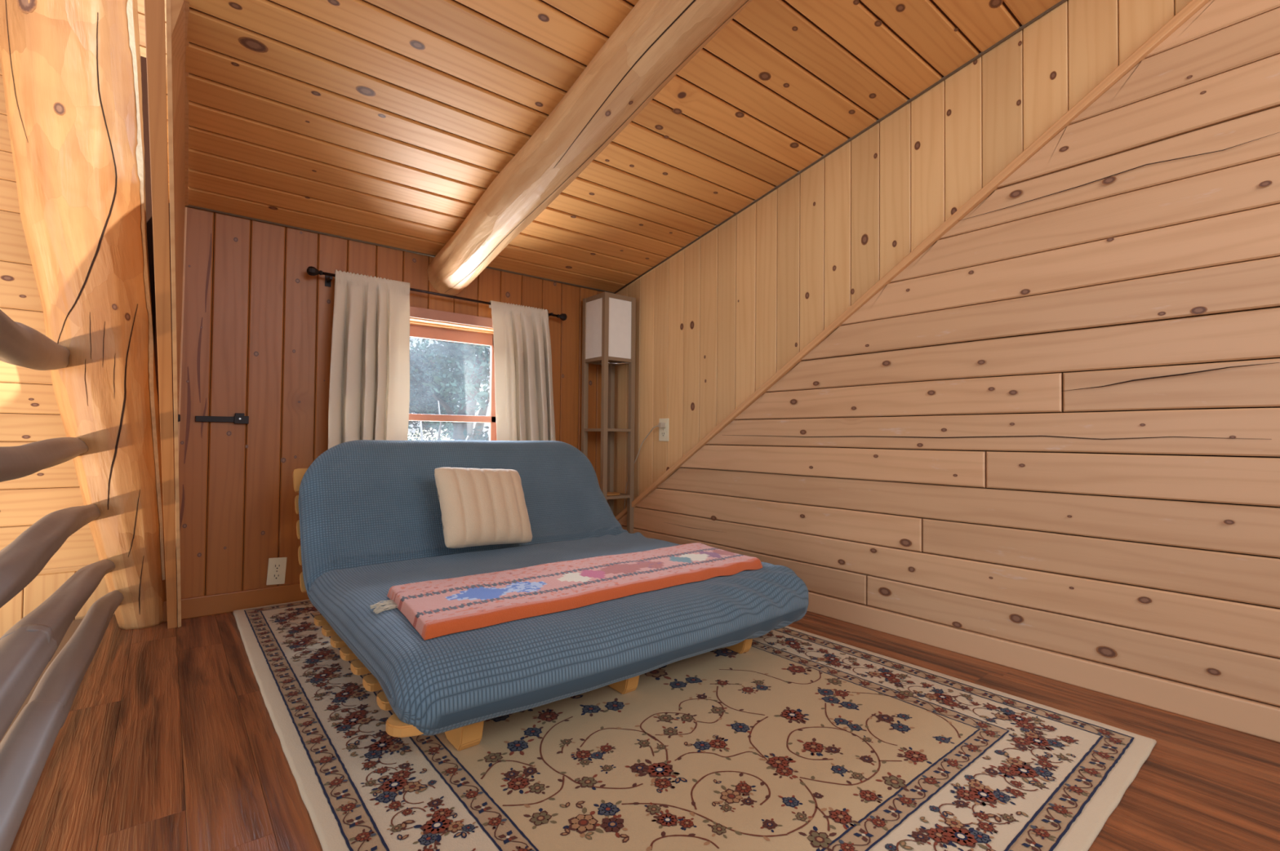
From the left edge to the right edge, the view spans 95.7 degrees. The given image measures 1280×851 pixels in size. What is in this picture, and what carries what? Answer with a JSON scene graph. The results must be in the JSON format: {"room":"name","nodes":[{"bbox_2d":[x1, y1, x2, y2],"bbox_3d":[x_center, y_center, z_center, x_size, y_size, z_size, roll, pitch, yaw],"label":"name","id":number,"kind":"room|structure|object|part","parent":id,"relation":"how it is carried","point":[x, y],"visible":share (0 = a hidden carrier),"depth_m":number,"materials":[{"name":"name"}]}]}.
{"room":"cabin loft bedroom","nodes":[
{"label":"cabin loft bedroom","id":0,"kind":"room"},
{"bbox_2d":[0,0,166,638],"bbox_3d":[-3.785,0.203,0.910,5.300,5.400,0.018,2,-2,-39],"label":"wall","id":1,"kind":"structure","parent":0,"point":[29,413],"depth_m":2.15,"materials":[{"name":"brown wood"}]},
{"bbox_2d":[0,618,83,743],"bbox_3d":[-0.177,0.857,-0.227,0.134,0.314,6.290,2,-2,-39],"label":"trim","id":2,"kind":"structure","parent":1,"relation":"attached to","point":[73,626],"depth_m":1.90,"materials":[{"name":"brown wood"}]},
{"bbox_2d":[154,203,608,599],"bbox_3d":[-1.014,-0.041,2.948,2.240,1.623,0.101,2,-2,-39],"label":"wall","id":3,"kind":"structure","parent":0,"point":[257,329],"depth_m":2.43,"materials":[{"name":"orange wood"}]},
{"bbox_2d":[140,56,155,342],"bbox_3d":[-2.000,-0.353,2.244,0.330,2.200,0.020,2,-2,-39],"label":"trim","id":4,"kind":"structure","parent":3,"relation":"attached to","point":[143,60],"depth_m":2.29,"materials":[{"name":"brown wood"}]},
{"bbox_2d":[144,0,177,629],"bbox_3d":[-1.474,-0.174,1.794,0.044,1.832,0.956,1,-1,-35],"label":"trim","id":5,"kind":"structure","parent":3,"relation":"attached to","point":[154,10],"depth_m":1.66,"materials":[{"name":"brown wood"}]},
{"bbox_2d":[165,0,189,627],"bbox_3d":[-1.471,-0.166,1.847,0.045,1.819,1.032,1,-1,-36],"label":"trim","id":6,"kind":"structure","parent":3,"relation":"attached to","point":[177,11],"depth_m":1.78,"materials":[{"name":"brown wood"}]},
{"bbox_2d":[195,413,248,424],"bbox_3d":[-1.676,-0.030,2.328,0.174,0.043,0.021,2,-2,-39],"label":"bolt","id":7,"kind":"object","parent":3,"relation":"attached to","point":[239,418],"visible":1,"depth_m":2.33,"materials":[{"name":"black metal"}]},
{"bbox_2d":[162,583,308,622],"bbox_3d":[-1.020,0.730,2.859,2.130,0.078,0.016,2,-2,-39],"label":"baseboard","id":8,"kind":"structure","parent":3,"relation":"attached to","point":[215,604],"depth_m":2.35,"materials":[{"name":"orange wood"}]},
{"bbox_2d":[266,557,287,585],"bbox_3d":[-1.532,0.615,2.446,0.072,0.116,0.009,2,-2,-39],"label":"wall outlet","id":9,"kind":"object","parent":3,"relation":"attached to","point":[276,575],"visible":1,"depth_m":2.44,"materials":[{"name":"beige plastic"}]},
{"bbox_2d":[271,572,280,580],"bbox_3d":[-1.532,0.635,2.443,0.032,0.032,0.003,2,-2,-39],"label":"socket","id":10,"kind":"object","parent":9,"relation":"attached to","point":[275,575],"depth_m":2.44,"materials":[{"name":"beige plastic"}]},
{"bbox_2d":[272,562,281,570],"bbox_3d":[-1.530,0.594,2.445,0.032,0.032,0.003,2,-2,-39],"label":"socket","id":11,"kind":"object","parent":9,"relation":"attached to","point":[276,566],"depth_m":2.44,"materials":[{"name":"beige plastic"}]},
{"bbox_2d":[306,266,567,320],"bbox_3d":[-0.934,-0.639,2.903,1.298,0.062,0.082,2,-2,-39],"label":"curtain rod","id":12,"kind":"object","parent":3,"relation":"attached to","point":[312,271],"visible":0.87,"depth_m":2.79,"materials":[{"name":"black metal"}]},
{"bbox_2d":[328,270,409,449],"bbox_3d":[-1.218,-0.210,2.612,0.351,0.943,0.078,2,-2,-39],"label":"curtain","id":13,"kind":"object","parent":12,"relation":"hanging from","point":[369,388],"visible":0.81,"depth_m":2.60,"materials":[{"name":"beige fabric"}]},
{"bbox_2d":[488,300,555,440],"bbox_3d":[-0.608,-0.184,3.110,0.416,0.925,0.078,2,-2,-39],"label":"curtain","id":14,"kind":"object","parent":12,"relation":"hanging from","point":[522,355],"visible":0.77,"depth_m":3.09,"materials":[{"name":"beige fabric"}]},
{"bbox_2d":[408,306,497,440],"bbox_3d":[-0.990,-0.175,2.970,0.760,0.792,0.160,2,-2,-39],"label":"window","id":15,"kind":"structure","parent":3,"relation":"in","point":[424,323],"depth_m":3.01,"materials":[{"name":"brown wood"}]},
{"bbox_3d":[-0.948,-0.175,2.920,0.760,0.792,0.030,2,-2,-39],"label":"casing","id":16,"kind":"part","parent":15,"relation":"part of","materials":[{"name":"brown wood"}]},
{"bbox_2d":[166,0,1062,292],"bbox_3d":[1.059,-1.563,0.465,2.205,1.404,6.545,2,-2,-39],"label":"ceiling","id":17,"kind":"structure","parent":0,"point":[386,122],"depth_m":1.98,"materials":[{"name":"brown wood"}]},
{"bbox_2d":[426,0,752,295],"bbox_3d":[0.213,-1.163,1.481,0.213,0.999,3.940,2,-2,-39],"label":"ceiling beam","id":18,"kind":"structure","parent":17,"relation":"attached to","point":[656,39],"depth_m":1.86,"materials":[{"name":"brown wood"}]},
{"bbox_2d":[9,611,1279,850],"bbox_3d":[0.783,0.745,0.567,2.360,0.012,6.300,2,-2,-39],"label":"floor","id":19,"kind":"structure","parent":0,"point":[168,740],"depth_m":1.28,"materials":[{"name":"red wood"}]},
{"bbox_2d":[0,0,166,630],"bbox_3d":[-2.030,-0.608,2.053,0.511,2.700,0.425,1,-1,-8],"label":"log post","id":20,"kind":"object","parent":19,"relation":"on","point":[71,69],"visible":0.93,"depth_m":2.01,"materials":[{"name":"brown wood"}]},
{"bbox_2d":[0,309,124,850],"bbox_3d":[-0.723,0.142,0.493,0.278,0.980,4.085,1,-1,-39],"label":"log railing","id":21,"kind":"object","parent":20,"relation":"attached to","point":[27,648],"visible":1,"depth_m":1.07,"materials":[{"name":"brown wood"}]},
{"bbox_3d":[-0.778,-0.259,0.454,0.113,0.182,4.085,1,-2,-39],"label":"rail","id":22,"kind":"part","parent":21,"relation":"part of","materials":[{"name":"brown wood"}]},
{"bbox_3d":[-0.734,0.006,0.478,0.088,0.198,4.073,1,-2,-39],"label":"rail","id":23,"kind":"part","parent":21,"relation":"part of","materials":[{"name":"brown wood"}]},
{"bbox_3d":[-0.701,0.228,0.503,0.083,0.183,4.073,1,-2,-39],"label":"rail","id":24,"kind":"part","parent":21,"relation":"part of","materials":[{"name":"brown wood"}]},
{"bbox_3d":[-0.672,0.383,0.525,0.080,0.261,4.074,1,-2,-39],"label":"rail","id":25,"kind":"part","parent":21,"relation":"part of","materials":[{"name":"wood"}]},
{"bbox_3d":[-0.650,0.493,0.536,0.072,0.284,4.064,1,-2,-39],"label":"rail","id":26,"kind":"part","parent":21,"relation":"part of","materials":[{"name":"wood"}]},
{"bbox_2d":[581,292,665,533],"bbox_3d":[-0.101,0.027,3.288,0.250,1.541,0.461,2,-2,-39],"label":"floor lamp","id":27,"kind":"object","parent":19,"relation":"on","point":[609,319],"visible":0.72,"depth_m":3.33,"materials":[{"name":"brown wood"}]},
{"bbox_3d":[-0.324,0.021,3.386,0.028,1.530,0.028,2,-2,-39],"label":"leg","id":28,"kind":"part","parent":27,"relation":"part of","materials":[{"name":"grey wood"}]},
{"bbox_3d":[-0.261,-0.553,3.317,0.003,0.332,0.169,2,-2,-39],"label":"shade panel","id":29,"kind":"part","parent":27,"relation":"part of","materials":[{"name":"white paper"}]},
{"bbox_3d":[-0.199,0.019,3.233,0.028,1.530,0.028,2,-2,-39],"label":"leg","id":30,"kind":"part","parent":27,"relation":"part of","materials":[{"name":"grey wood"}]},
{"bbox_2d":[584,428,630,431],"bbox_3d":[-0.187,0.027,3.370,0.216,0.016,0.221,2,-2,-39],"label":"shelf","id":31,"kind":"object","parent":27,"relation":"attached to","point":[585,429],"depth_m":3.28,"materials":[{"name":"brown wood"}]},
{"bbox_3d":[-0.183,-0.375,3.378,0.216,0.020,0.221,2,-2,-39],"label":"shade frame","id":32,"kind":"part","parent":27,"relation":"part of","materials":[{"name":"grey wood"}]},
{"bbox_3d":[-0.180,-0.730,3.385,0.216,0.026,0.221,2,-2,-39],"label":"frame","id":33,"kind":"part","parent":27,"relation":"part of","materials":[{"name":"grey wood"}]},
{"bbox_3d":[-0.175,0.025,3.507,0.028,1.530,0.028,2,-2,-39],"label":"leg","id":34,"kind":"part","parent":27,"relation":"part of","materials":[{"name":"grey wood"}]},
{"bbox_2d":[607,492,620,495],"bbox_3d":[-0.191,0.397,3.362,0.152,0.007,0.152,2,-2,-39],"label":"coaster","id":35,"kind":"object","parent":27,"relation":"on","point":[608,493],"visible":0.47,"depth_m":3.34,"materials":[{"name":"brown wood"}]},
{"bbox_2d":[607,493,630,499],"bbox_3d":[-0.191,0.407,3.362,0.216,0.016,0.221,2,-2,-39],"label":"shelf","id":36,"kind":"object","parent":27,"relation":"attached to","point":[625,495],"depth_m":3.30,"materials":[{"name":"brown wood"}]},
{"bbox_3d":[-0.115,-0.552,3.301,0.164,0.332,0.003,2,-2,-39],"label":"shade panel","id":37,"kind":"part","parent":27,"relation":"part of","materials":[{"name":"white paper"}]},
{"bbox_3d":[-0.051,0.023,3.355,0.028,1.530,0.028,2,-2,-39],"label":"leg","id":38,"kind":"part","parent":27,"relation":"part of","materials":[{"name":"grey wood"}]},
{"bbox_3d":[-0.046,0.397,3.264,0.158,0.802,0.337,2,-2,-39],"label":"cord","id":39,"kind":"part","parent":27,"relation":"part of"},
{"bbox_2d":[232,599,1156,850],"bbox_3d":[-0.201,0.749,1.852,1.631,0.014,2.547,2,-2,-39],"label":"area rug","id":40,"kind":"object","parent":19,"relation":"on","point":[798,740],"visible":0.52,"depth_m":1.27,"materials":[{"name":"fabric"}]},
{"bbox_2d":[293,468,752,751],"bbox_3d":[-0.364,0.453,2.066,1.368,0.586,1.329,2,-2,-39],"label":"futon","id":41,"kind":"object","parent":40,"relation":"on","point":[463,738],"visible":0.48,"depth_m":1.43,"materials":[{"name":"brown wood"}]},
{"bbox_2d":[297,440,808,736],"bbox_3d":[-0.327,0.357,2.037,1.363,0.600,1.331,2,-2,-39],"label":"mattress","id":42,"kind":"object","parent":41,"relation":"on","point":[370,514],"visible":0.8,"depth_m":1.79,"materials":[{"name":"blue fabric"}]},
{"bbox_2d":[434,467,532,548],"bbox_3d":[-0.586,0.306,2.201,0.175,0.299,0.380,-1,-2,44],"label":"throw pillow","id":43,"kind":"object","parent":42,"relation":"on","point":[482,507],"visible":1,"depth_m":2.14,"materials":[{"name":"beige fabric"}]},
{"bbox_2d":[369,542,762,640],"bbox_3d":[-0.137,0.459,1.765,1.223,0.038,0.385,2,-2,-39],"label":"folded blanket","id":44,"kind":"object","parent":42,"relation":"on","point":[439,607],"visible":1,"depth_m":1.59,"materials":[{"name":"orange fabric"}]},
{"bbox_2d":[613,0,1279,706],"bbox_3d":[1.744,-0.738,1.242,0.052,3.000,6.100,2,-2,-39],"label":"wall","id":45,"kind":"structure","parent":0,"point":[1056,428],"depth_m":1.84,"materials":[{"name":"brown wood"}]},
{"bbox_2d":[185,0,1067,293],"bbox_3d":[0.880,-1.471,0.657,2.135,1.217,5.876,2,-2,-39],"label":"trim","id":46,"kind":"structure","parent":45,"relation":"attached to","point":[1062,2],"depth_m":2.46,"materials":[{"name":"brown wood"}]},
{"bbox_2d":[658,418,669,441],"bbox_3d":[0.131,0.024,3.205,0.009,0.126,0.078,2,-2,-39],"label":"wall outlet","id":47,"kind":"object","parent":45,"relation":"attached to","point":[663,432],"visible":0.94,"depth_m":3.20,"materials":[{"name":"beige plastic"}]},
{"bbox_2d":[661,431,666,437],"bbox_3d":[0.129,0.047,3.203,0.003,0.037,0.037,2,-2,-39],"label":"socket","id":48,"kind":"object","parent":47,"relation":"attached to","point":[663,433],"depth_m":3.20,"materials":[{"name":"beige plastic"}]},
{"bbox_2d":[615,0,1210,520],"bbox_3d":[1.039,-0.653,2.078,0.050,2.555,3.888,2,-2,-39],"label":"trim","id":49,"kind":"structure","parent":45,"relation":"attached to","point":[1193,6],"depth_m":1.97,"materials":[{"name":"brown wood"}]},
{"bbox_2d":[806,591,1279,742],"bbox_3d":[1.727,0.722,1.192,0.034,0.079,6.072,2,-2,-39],"label":"baseboard","id":50,"kind":"structure","parent":45,"relation":"attached to","point":[1254,717],"depth_m":1.71,"materials":[{"name":"brown wood"}]},
{"label":"outside","id":51,"kind":"structure","parent":0,"visible":0},
{"bbox_3d":[-9.288,2.977,16.008,34.000,1.019,30.000,2,-2,-39],"label":"ground","id":52,"kind":"structure","parent":51,"visible":0},
{"bbox_2d":[407,400,468,440],"bbox_3d":[-1.601,1.499,5.365,1.331,3.432,1.230,2,-2,-39],"label":"shrub","id":53,"kind":"object","parent":52,"relation":"on","point":[439,433],"visible":0.16,"depth_m":5.37,"materials":[{"name":"grey plant"}]},
{"bbox_2d":[407,342,484,440],"bbox_3d":[-3.773,0.627,10.316,1.563,5.343,2.367,0,-1,5],"label":"broadleaf tree","id":54,"kind":"object","parent":52,"relation":"on","point":[421,401],"visible":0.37,"depth_m":9.76,"materials":[{"name":"grey plant"}]},
{"bbox_2d":[407,337,490,439],"bbox_3d":[-4.227,0.185,13.486,5.279,5.957,2.872,2,-2,-39],"label":"tree","id":55,"kind":"object","parent":52,"relation":"on","point":[423,340],"visible":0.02,"depth_m":13.09,"materials":[{"name":"grey plant"}]},
{"bbox_2d":[414,339,490,440],"bbox_3d":[-2.151,0.887,7.320,1.486,4.728,1.593,2,-2,-39],"label":"evergreen tree","id":56,"kind":"object","parent":52,"relation":"on","point":[455,382],"visible":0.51,"depth_m":7.06,"materials":[{"name":"grey plant"}]}
]}

